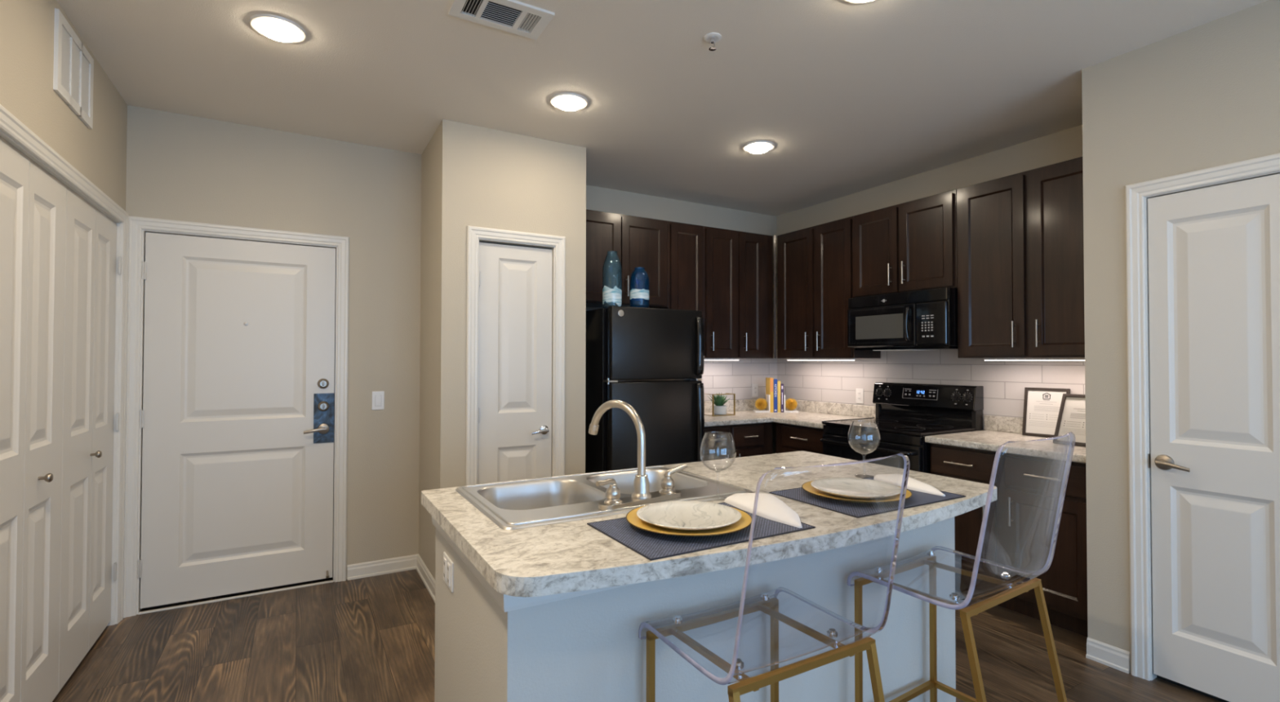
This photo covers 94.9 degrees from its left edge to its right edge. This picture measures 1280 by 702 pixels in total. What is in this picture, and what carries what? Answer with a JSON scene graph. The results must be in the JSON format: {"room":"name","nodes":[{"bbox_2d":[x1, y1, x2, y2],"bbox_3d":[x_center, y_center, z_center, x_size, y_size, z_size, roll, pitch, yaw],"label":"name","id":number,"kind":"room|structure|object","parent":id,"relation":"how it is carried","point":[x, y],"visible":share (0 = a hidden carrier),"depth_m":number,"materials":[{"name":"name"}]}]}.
{"room":"apartment kitchen","nodes":[
{"label":"apartment kitchen","id":0,"kind":"room"},
{"bbox_2d":[0,0,127,210],"bbox_3d":[-0.941,-0.003,-0.092,0.120,2.700,7.584,1,-1,-30],"label":"wall","id":1,"kind":"structure","parent":0,"point":[99,153],"depth_m":2.17,"materials":[{"name":"beige paint"}]},
{"bbox_2d":[0,103,128,701],"bbox_3d":[-2.332,0.323,2.331,0.140,2.120,1.650,1,-1,-30],"label":"door","id":2,"kind":"structure","parent":1,"relation":"in","point":[64,242],"depth_m":2.28,"materials":[{"name":"white paint"}]},
{"bbox_2d":[53,8,93,128],"bbox_3d":[-2.285,-1.123,2.377,0.012,0.305,0.430,1,-1,-30],"label":"air vent","id":3,"kind":"object","parent":1,"relation":"in","point":[73,65],"visible":1,"depth_m":2.35,"materials":[{"name":"white metal"}]},
{"bbox_2d":[125,105,421,579],"bbox_3d":[-2.166,0.052,3.499,1.604,2.700,0.140,1,-1,-30],"label":"wall","id":4,"kind":"structure","parent":0,"point":[183,167],"depth_m":3.65,"materials":[{"name":"beige paint"}]},
{"bbox_2d":[122,215,349,617],"bbox_3d":[-2.279,0.345,3.392,1.058,2.110,0.185,1,-1,-30],"label":"door","id":5,"kind":"structure","parent":4,"relation":"in","point":[236,453],"depth_m":3.34,"materials":[{"name":"white paint"}]},
{"bbox_2d":[372,391,384,409],"bbox_3d":[-1.651,0.313,3.707,0.072,0.117,0.010,1,-1,-30],"label":"light switch","id":6,"kind":"object","parent":4,"relation":"attached to","point":[378,397],"visible":1,"depth_m":3.71,"materials":[{"name":"white plastic"}]},
{"bbox_2d":[346,554,435,603],"bbox_3d":[-1.067,1.362,3.645,1.299,0.088,0.677,1,-1,-30],"label":"baseboard","id":7,"kind":"structure","parent":4,"relation":"attached to","point":[358,571],"depth_m":3.68,"materials":[{"name":"white paint"}]},
{"bbox_2d":[418,119,586,580],"bbox_3d":[-0.942,0.059,3.866,0.883,2.700,0.861,1,-1,-30],"label":"wall","id":8,"kind":"structure","parent":0,"point":[472,175],"depth_m":3.49,"materials":[{"name":"beige paint"}]},
{"bbox_2d":[465,225,565,485],"bbox_3d":[-0.743,0.346,3.512,0.600,2.115,0.135,1,-1,-30],"label":"door","id":9,"kind":"structure","parent":8,"relation":"in","point":[515,306],"depth_m":3.51,"materials":[{"name":"white paint"}]},
{"bbox_2d":[52,568,1222,701],"bbox_3d":[1.132,1.428,1.074,4.962,0.120,7.858,1,-1,-30],"label":"floor","id":10,"kind":"structure","parent":0,"point":[372,638],"depth_m":2.69,"materials":[{"name":"brown wood"}]},
{"bbox_2d":[585,306,704,473],"bbox_3d":[-0.048,0.566,4.236,0.744,1.700,0.766,1,-1,-30],"label":"refrigerator","id":11,"kind":"object","parent":10,"relation":"on","point":[651,360],"visible":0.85,"depth_m":3.94,"materials":[{"name":"black metal"}]},
{"bbox_2d":[602,251,622,308],"bbox_3d":[-0.185,-0.472,3.917,0.130,0.384,0.130,1,-1,-30],"label":"glass bottle","id":12,"kind":"object","parent":11,"relation":"on","point":[610,295],"visible":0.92,"depth_m":3.88,"materials":[{"name":"glass"}]},
{"bbox_2d":[629,266,648,307],"bbox_3d":[-0.003,-0.426,3.970,0.132,0.275,0.132,1,-1,-30],"label":"glass bottle","id":13,"kind":"object","parent":11,"relation":"on","point":[636,295],"visible":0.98,"depth_m":3.92,"materials":[{"name":"blue glass"}]},
{"bbox_2d":[421,450,996,701],"bbox_3d":[0.283,0.924,1.948,1.752,0.914,1.022,1,-1,-30],"label":"kitchen island","id":14,"kind":"object","parent":10,"relation":"on","point":[555,612],"visible":0.73,"depth_m":1.56,"materials":[{"name":"stone"}]},
{"bbox_2d":[443,551,453,592],"bbox_3d":[-0.583,0.669,1.782,0.010,0.088,0.120,1,-1,-30],"label":"island outlet","id":15,"kind":"object","parent":14,"relation":"attached to","point":[448,566],"visible":1,"depth_m":1.76,"materials":[{"name":"white plastic"}]},
{"bbox_2d":[443,557,446,581],"bbox_3d":[-0.598,0.669,1.803,0.004,0.064,0.030,1,-1,-30],"label":"receptacle","id":16,"kind":"object","parent":15,"relation":"attached to","point":[444,558],"depth_m":1.80,"materials":[{"name":"white plastic"}]},
{"bbox_2d":[447,562,450,586],"bbox_3d":[-0.572,0.669,1.758,0.004,0.064,0.030,1,-1,-30],"label":"receptacle","id":17,"kind":"object","parent":15,"relation":"attached to","point":[448,563],"depth_m":1.75,"materials":[{"name":"white plastic"}]},
{"bbox_2d":[455,465,753,529],"bbox_3d":[-0.123,0.545,1.952,0.846,0.179,0.568,1,-1,-30],"label":"sink","id":18,"kind":"object","parent":14,"relation":"in","point":[535,502],"visible":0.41,"depth_m":2.01,"materials":[{"name":"silver metal"}]},
{"bbox_2d":[588,400,687,510],"bbox_3d":[-0.056,0.306,1.857,0.357,0.303,0.255,1,-1,-39],"label":"faucet","id":19,"kind":"object","parent":18,"relation":"on","point":[641,495],"visible":1,"depth_m":1.77,"materials":[{"name":"silver metal"}]},
{"bbox_2d":[586,502,815,560],"bbox_3d":[0.158,0.458,1.543,0.501,0.003,0.327,1,-1,-30],"label":"placemat","id":20,"kind":"object","parent":14,"relation":"on","point":[651,545],"visible":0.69,"depth_m":1.44,"materials":[{"name":"grey fabric"}]},
{"bbox_2d":[625,504,751,536],"bbox_3d":[0.128,0.447,1.551,0.332,0.020,0.332,1,-1,-30],"label":"charger plate","id":21,"kind":"object","parent":20,"relation":"on","point":[632,517],"visible":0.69,"depth_m":1.47,"materials":[{"name":"gold metal"}]},
{"bbox_2d":[636,501,741,530],"bbox_3d":[0.128,0.439,1.551,0.275,0.022,0.275,-1,-1,45],"label":"dinner plate","id":22,"kind":"object","parent":21,"relation":"on","point":[678,515],"visible":1,"depth_m":1.57,"materials":[{"name":"ceramic"}]},
{"bbox_2d":[724,493,802,528],"bbox_3d":[0.388,0.445,1.708,0.180,0.028,0.364,1,-1,-30],"label":"napkin","id":23,"kind":"object","parent":20,"relation":"on","point":[769,507],"visible":0.98,"depth_m":1.66,"materials":[{"name":"white fabric"}]},
{"bbox_2d":[699,432,736,500],"bbox_3d":[0.246,0.362,1.856,0.115,0.206,0.115,1,-1,-30],"label":"wine glass","id":24,"kind":"object","parent":14,"relation":"on","point":[704,433],"visible":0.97,"depth_m":1.84,"materials":[{"name":"clear glass"}]},
{"bbox_2d":[699,432,736,471],"bbox_3d":[0.246,0.320,1.857,0.115,0.122,0.115,1,-1,-30],"label":"bowl","id":25,"kind":"object","parent":24,"relation":"on","point":[704,433],"depth_m":1.84,"materials":[{"name":"clear glass"}]},
{"bbox_2d":[848,420,880,478],"bbox_3d":[0.841,0.368,2.207,0.115,0.206,0.115,1,-1,-30],"label":"wine glass","id":26,"kind":"object","parent":14,"relation":"on","point":[855,475],"visible":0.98,"depth_m":2.20,"materials":[{"name":"clear glass"}]},
{"bbox_2d":[848,420,880,453],"bbox_3d":[0.841,0.326,2.208,0.115,0.122,0.115,1,-1,-30],"label":"bowl","id":27,"kind":"object","parent":26,"relation":"on","point":[853,420],"depth_m":2.20,"materials":[{"name":"clear glass"}]},
{"bbox_2d":[768,476,965,518],"bbox_3d":[0.733,0.465,1.904,0.510,0.003,0.354,1,-1,-30],"label":"placemat","id":28,"kind":"object","parent":14,"relation":"on","point":[857,510],"visible":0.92,"depth_m":1.79,"materials":[{"name":"grey fabric"}]},
{"bbox_2d":[801,480,912,502],"bbox_3d":[0.691,0.453,1.885,0.332,0.020,0.332,1,-1,-30],"label":"charger plate","id":29,"kind":"object","parent":28,"relation":"on","point":[806,486],"visible":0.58,"depth_m":1.81,"materials":[{"name":"gold metal"}]},
{"bbox_2d":[810,477,901,498],"bbox_3d":[0.691,0.445,1.885,0.275,0.022,0.275,0,-1,-15],"label":"dinner plate","id":30,"kind":"object","parent":29,"relation":"on","point":[846,487],"visible":0.98,"depth_m":1.91,"materials":[{"name":"ceramic"}]},
{"bbox_2d":[873,474,945,496],"bbox_3d":[0.916,0.453,2.028,0.124,0.024,0.322,0,-1,-4],"label":"napkin","id":31,"kind":"object","parent":28,"relation":"on","point":[895,479],"visible":0.92,"depth_m":1.99,"materials":[{"name":"white fabric"}]},
{"bbox_2d":[704,422,772,461],"bbox_3d":[0.590,0.992,4.701,0.755,0.864,0.646,1,-1,-30],"label":"base cabinet","id":32,"kind":"object","parent":10,"relation":"on","point":[749,439],"visible":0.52,"depth_m":4.47,"materials":[{"name":"brown wood"}]},
{"bbox_2d":[704,399,875,428],"bbox_3d":[0.974,0.493,4.643,1.368,0.133,1.144,1,-1,-30],"label":"countertop","id":33,"kind":"structure","parent":32,"relation":"on","point":[811,414],"depth_m":4.74,"materials":[{"name":"stone"}]},
{"bbox_2d":[704,392,735,416],"bbox_3d":[0.650,0.430,4.800,0.222,0.189,0.139,1,-1,-28],"label":"plant","id":34,"kind":"object","parent":33,"relation":"on","point":[718,407],"visible":1,"depth_m":4.76,"materials":[{"name":"green plant"}]},
{"bbox_2d":[753,394,769,412],"bbox_3d":[1.056,0.454,5.099,0.125,0.150,0.123,0,-1,1],"label":"bookend","id":35,"kind":"object","parent":33,"relation":"on","point":[762,404],"visible":1,"depth_m":5.07,"materials":[{"name":"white ceramic"}]},
{"bbox_2d":[765,377,773,412],"bbox_3d":[1.136,0.382,5.153,0.030,0.295,0.186,0,-1,1],"label":"book","id":36,"kind":"object","parent":33,"relation":"on","point":[769,381],"visible":0.84,"depth_m":5.06,"materials":[{"name":"orange paper"}]},
{"bbox_2d":[770,378,773,391],"bbox_3d":[1.135,0.294,5.062,0.024,0.115,0.001,0,-1,1],"label":"print","id":37,"kind":"object","parent":36,"relation":"attached to","point":[771,380],"depth_m":5.06},
{"bbox_2d":[773,378,777,412],"bbox_3d":[1.169,0.387,5.152,0.031,0.285,0.186,0,-1,1],"label":"book","id":38,"kind":"object","parent":33,"relation":"on","point":[775,380],"visible":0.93,"depth_m":5.06,"materials":[{"name":"blue paper"}]},
{"bbox_2d":[777,380,780,412],"bbox_3d":[1.199,0.396,5.150,0.026,0.268,0.180,0,-1,1],"label":"book","id":39,"kind":"object","parent":33,"relation":"on","point":[778,382],"visible":0.53,"depth_m":5.06,"materials":[{"name":"yellow paper"}]},
{"bbox_2d":[780,383,783,412],"bbox_3d":[1.226,0.407,5.146,0.024,0.245,0.176,0,-1,1],"label":"book","id":40,"kind":"object","parent":33,"relation":"on","point":[781,384],"visible":0.57,"depth_m":5.06,"materials":[{"name":"purple paper"}]},
{"bbox_2d":[783,395,799,412],"bbox_3d":[1.302,0.454,5.096,0.125,0.150,0.123,0,-1,1],"label":"bookend","id":41,"kind":"object","parent":33,"relation":"on","point":[790,404],"visible":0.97,"depth_m":5.06,"materials":[{"name":"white ceramic"}]},
{"bbox_2d":[638,452,910,701],"bbox_3d":[0.308,0.796,1.332,0.441,1.154,0.488,1,-1,-30],"label":"bar stool","id":42,"kind":"object","parent":10,"relation":"on","point":[746,684],"visible":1,"depth_m":1.33,"materials":[{"name":"clear plastic"}]},
{"bbox_2d":[776,422,825,454],"bbox_3d":[1.440,0.991,4.551,0.646,0.864,0.530,1,-1,-30],"label":"base cabinet","id":43,"kind":"object","parent":10,"relation":"on","point":[789,437],"visible":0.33,"depth_m":4.42,"materials":[{"name":"brown wood"}]},
{"bbox_2d":[820,382,983,473],"bbox_3d":[1.724,0.821,3.957,0.717,1.187,0.772,1,-1,-30],"label":"range","id":44,"kind":"object","parent":10,"relation":"on","point":[906,413],"visible":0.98,"depth_m":3.90,"materials":[{"name":"black metal"}]},
{"bbox_2d":[822,417,975,435],"bbox_3d":[1.720,0.504,3.959,0.568,0.018,0.760,1,-1,-30],"label":"cooktop","id":45,"kind":"object","parent":44,"relation":"in","point":[886,426],"depth_m":3.89,"materials":[{"name":"black"}]},
{"bbox_2d":[847,431,1075,701],"bbox_3d":[0.943,0.802,1.690,0.441,1.154,0.488,1,-1,-33],"label":"bar stool","id":46,"kind":"object","parent":10,"relation":"on","point":[966,611],"visible":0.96,"depth_m":1.70,"materials":[{"name":"clear plastic"}]},
{"bbox_2d":[930,443,1088,637],"bbox_3d":[2.183,0.972,3.271,0.646,0.864,0.863,1,-1,-30],"label":"base cabinet","id":47,"kind":"object","parent":10,"relation":"on","point":[1020,522],"visible":0.59,"depth_m":3.04,"materials":[{"name":"brown wood"}]},
{"bbox_2d":[924,415,1085,463],"bbox_3d":[2.182,0.473,3.278,0.648,0.133,0.863,1,-1,-30],"label":"countertop","id":48,"kind":"structure","parent":47,"relation":"on","point":[998,430],"depth_m":3.30,"materials":[{"name":"stone"}]},
{"bbox_2d":[1022,386,1070,437],"bbox_3d":[2.382,0.361,3.451,0.065,0.286,0.228,1,-1,-38],"label":"framed notice","id":49,"kind":"object","parent":48,"relation":"on","point":[1042,406],"visible":0.77,"depth_m":3.47,"materials":[{"name":"black"}]},
{"bbox_2d":[1053,393,1085,446],"bbox_3d":[2.336,0.364,3.101,0.140,0.265,0.228,1,-1,-32],"label":"framed notice","id":50,"kind":"object","parent":48,"relation":"on","point":[1072,413],"visible":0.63,"depth_m":3.15,"materials":[{"name":"black"}]},
{"bbox_2d":[57,0,1267,216],"bbox_3d":[1.136,-1.406,1.118,4.962,0.150,7.858,1,-1,-30],"label":"ceiling","id":51,"kind":"structure","parent":0,"point":[850,98],"depth_m":2.76,"materials":[{"name":"beige paint"}]},
{"bbox_2d":[249,13,306,43],"bbox_3d":[-1.471,-1.298,2.392,0.198,0.033,0.198,1,-1,-30],"label":"recessed light","id":52,"kind":"object","parent":51,"relation":"in","point":[274,27],"visible":1,"depth_m":2.36,"materials":[{"name":"white paint"}]},
{"bbox_2d":[448,0,554,39],"bbox_3d":[-0.538,-1.310,2.283,0.358,0.010,0.205,1,-1,-30],"label":"ceiling vent","id":53,"kind":"object","parent":51,"relation":"in","point":[517,17],"visible":1,"depth_m":2.29,"materials":[{"name":"white metal"}]},
{"bbox_2d":[549,92,587,111],"bbox_3d":[-0.371,-1.286,3.064,0.198,0.033,0.198,1,-1,-30],"label":"recessed light","id":54,"kind":"object","parent":51,"relation":"in","point":[568,101],"visible":1,"depth_m":3.03,"materials":[{"name":"white paint"}]},
{"bbox_2d":[703,32,721,50],"bbox_3d":[0.303,-1.286,2.456,0.074,0.050,0.074,1,-1,-30],"label":"sprinkler","id":55,"kind":"object","parent":51,"relation":"attached to","point":[712,37],"visible":1,"depth_m":2.45,"materials":[{"name":"white plastic"}]},
{"bbox_2d":[742,140,774,153],"bbox_3d":[0.748,-1.275,3.707,0.198,0.033,0.198,1,-1,-30],"label":"recessed light","id":56,"kind":"object","parent":51,"relation":"in","point":[757,146],"visible":1,"depth_m":3.67,"materials":[{"name":"white paint"}]},
{"bbox_2d":[844,0,875,3],"bbox_3d":[0.819,-1.300,2.112,0.198,0.033,0.198,1,-1,-30],"label":"recessed light","id":57,"kind":"object","parent":51,"relation":"in","point":[848,1],"visible":1,"depth_m":2.19,"materials":[{"name":"white paint"}]},
{"bbox_2d":[586,184,777,453],"bbox_3d":[0.270,0.078,4.985,2.535,2.700,0.140,1,-1,-30],"label":"wall","id":58,"kind":"structure","parent":0,"point":[597,198],"depth_m":4.96,"materials":[{"name":"beige paint"}]},
{"bbox_2d":[586,208,667,308],"bbox_3d":[-0.229,-0.673,4.415,0.878,0.667,0.362,1,-1,-30],"label":"upper cabinet","id":59,"kind":"object","parent":58,"relation":"attached to","point":[639,242],"visible":0.68,"depth_m":4.32,"materials":[{"name":"brown wood"}]},
{"bbox_2d":[660,221,703,318],"bbox_3d":[0.299,-0.472,4.718,0.338,1.059,0.362,1,-1,-30],"label":"upper cabinet","id":60,"kind":"object","parent":58,"relation":"attached to","point":[685,241],"visible":0.3,"depth_m":4.60,"materials":[{"name":"brown wood"}]},
{"bbox_2d":[703,226,773,359],"bbox_3d":[0.766,-0.458,4.989,0.737,1.076,0.362,1,-1,-30],"label":"upper cabinet","id":61,"kind":"object","parent":58,"relation":"attached to","point":[738,265],"depth_m":4.86,"materials":[{"name":"brown wood"}]},
{"bbox_2d":[773,235,776,358],"bbox_3d":[1.158,-0.464,5.043,0.016,1.053,0.010,0,-1,15],"label":"trim","id":62,"kind":"structure","parent":61,"relation":"attached to","point":[775,277],"depth_m":5.04,"materials":[{"name":"brown wood"}]},
{"bbox_2d":[700,358,777,401],"bbox_3d":[0.671,0.295,5.130,1.412,0.472,0.008,1,-1,-30],"label":"tiled wall","id":63,"kind":"structure","parent":58,"relation":"attached to","point":[737,377],"depth_m":5.24,"materials":[{"name":"white tile"}]},
{"bbox_2d":[751,383,758,396],"bbox_3d":[1.046,0.357,5.336,0.072,0.117,0.010,1,-1,-30],"label":"wall outlet","id":64,"kind":"object","parent":63,"relation":"attached to","point":[754,386],"visible":1,"depth_m":5.33,"materials":[{"name":"white plastic"}]},
{"bbox_2d":[776,124,1082,235],"bbox_3d":[2.037,0.070,4.325,0.140,2.700,3.056,1,-1,-30],"label":"wall","id":65,"kind":"structure","parent":0,"point":[1066,144],"depth_m":4.05,"materials":[{"name":"beige paint"}]},
{"bbox_2d":[777,215,880,360],"bbox_3d":[1.491,-0.461,4.771,0.362,1.076,0.806,1,-1,-30],"label":"upper cabinet","id":66,"kind":"object","parent":65,"relation":"attached to","point":[815,264],"depth_m":4.65,"materials":[{"name":"brown wood"}]},
{"bbox_2d":[853,189,957,297],"bbox_3d":[1.893,-0.700,4.083,0.362,0.617,0.787,1,-1,-30],"label":"upper cabinet","id":67,"kind":"object","parent":65,"relation":"attached to","point":[910,246],"visible":0.88,"depth_m":3.96,"materials":[{"name":"brown wood"}]},
{"bbox_2d":[847,287,957,351],"bbox_3d":[1.852,-0.196,4.039,0.452,0.386,0.756,1,-1,-30],"label":"microwave","id":68,"kind":"object","parent":67,"relation":"attached to","point":[922,320],"visible":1,"depth_m":3.88,"materials":[{"name":"black plastic"},{"name":"black glass"},{"name":"black metal"}]},
{"bbox_2d":[776,348,1084,430],"bbox_3d":[1.978,0.239,4.277,0.008,0.560,2.796,1,-1,-30],"label":"tiled wall","id":69,"kind":"structure","parent":65,"relation":"attached to","point":[1004,383],"depth_m":4.14,"materials":[{"name":"white tile"}]},
{"bbox_2d":[855,388,863,403],"bbox_3d":[1.742,0.357,4.664,0.010,0.117,0.072,1,-1,-30],"label":"wall outlet","id":70,"kind":"object","parent":69,"relation":"attached to","point":[859,392],"visible":1,"depth_m":4.66,"materials":[{"name":"white plastic"}]},
{"bbox_2d":[857,391,861,399],"bbox_3d":[1.740,0.357,4.663,0.004,0.068,0.032,1,-1,-30],"label":"receptacle","id":71,"kind":"object","parent":70,"relation":"attached to","point":[859,393],"depth_m":4.66,"materials":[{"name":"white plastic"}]},
{"bbox_2d":[956,156,1084,360],"bbox_3d":[2.308,-0.482,3.364,0.362,1.076,0.862,1,-1,-30],"label":"upper cabinet","id":72,"kind":"object","parent":65,"relation":"attached to","point":[1020,236],"depth_m":3.33,"materials":[{"name":"brown wood"}]},
{"bbox_2d":[1081,0,1279,658],"bbox_3d":[3.546,0.018,0.849,0.737,2.700,4.712,1,-1,-30],"label":"wall","id":73,"kind":"structure","parent":0,"point":[1207,95],"depth_m":2.57,"materials":[{"name":"beige paint"}]},
{"bbox_2d":[1085,637,1130,673],"bbox_3d":[3.217,1.320,0.639,0.020,0.088,4.712,1,-1,-30],"label":"baseboard","id":74,"kind":"structure","parent":73,"relation":"attached to","point":[1116,658],"depth_m":2.60,"materials":[{"name":"white paint"}]},
{"bbox_2d":[1124,152,1279,701],"bbox_3d":[2.301,0.331,2.313,0.173,2.116,0.594,1,-1,-30],"label":"door","id":75,"kind":"structure","parent":73,"relation":"in","point":[1202,246],"depth_m":2.34,"materials":[{"name":"white paint"}]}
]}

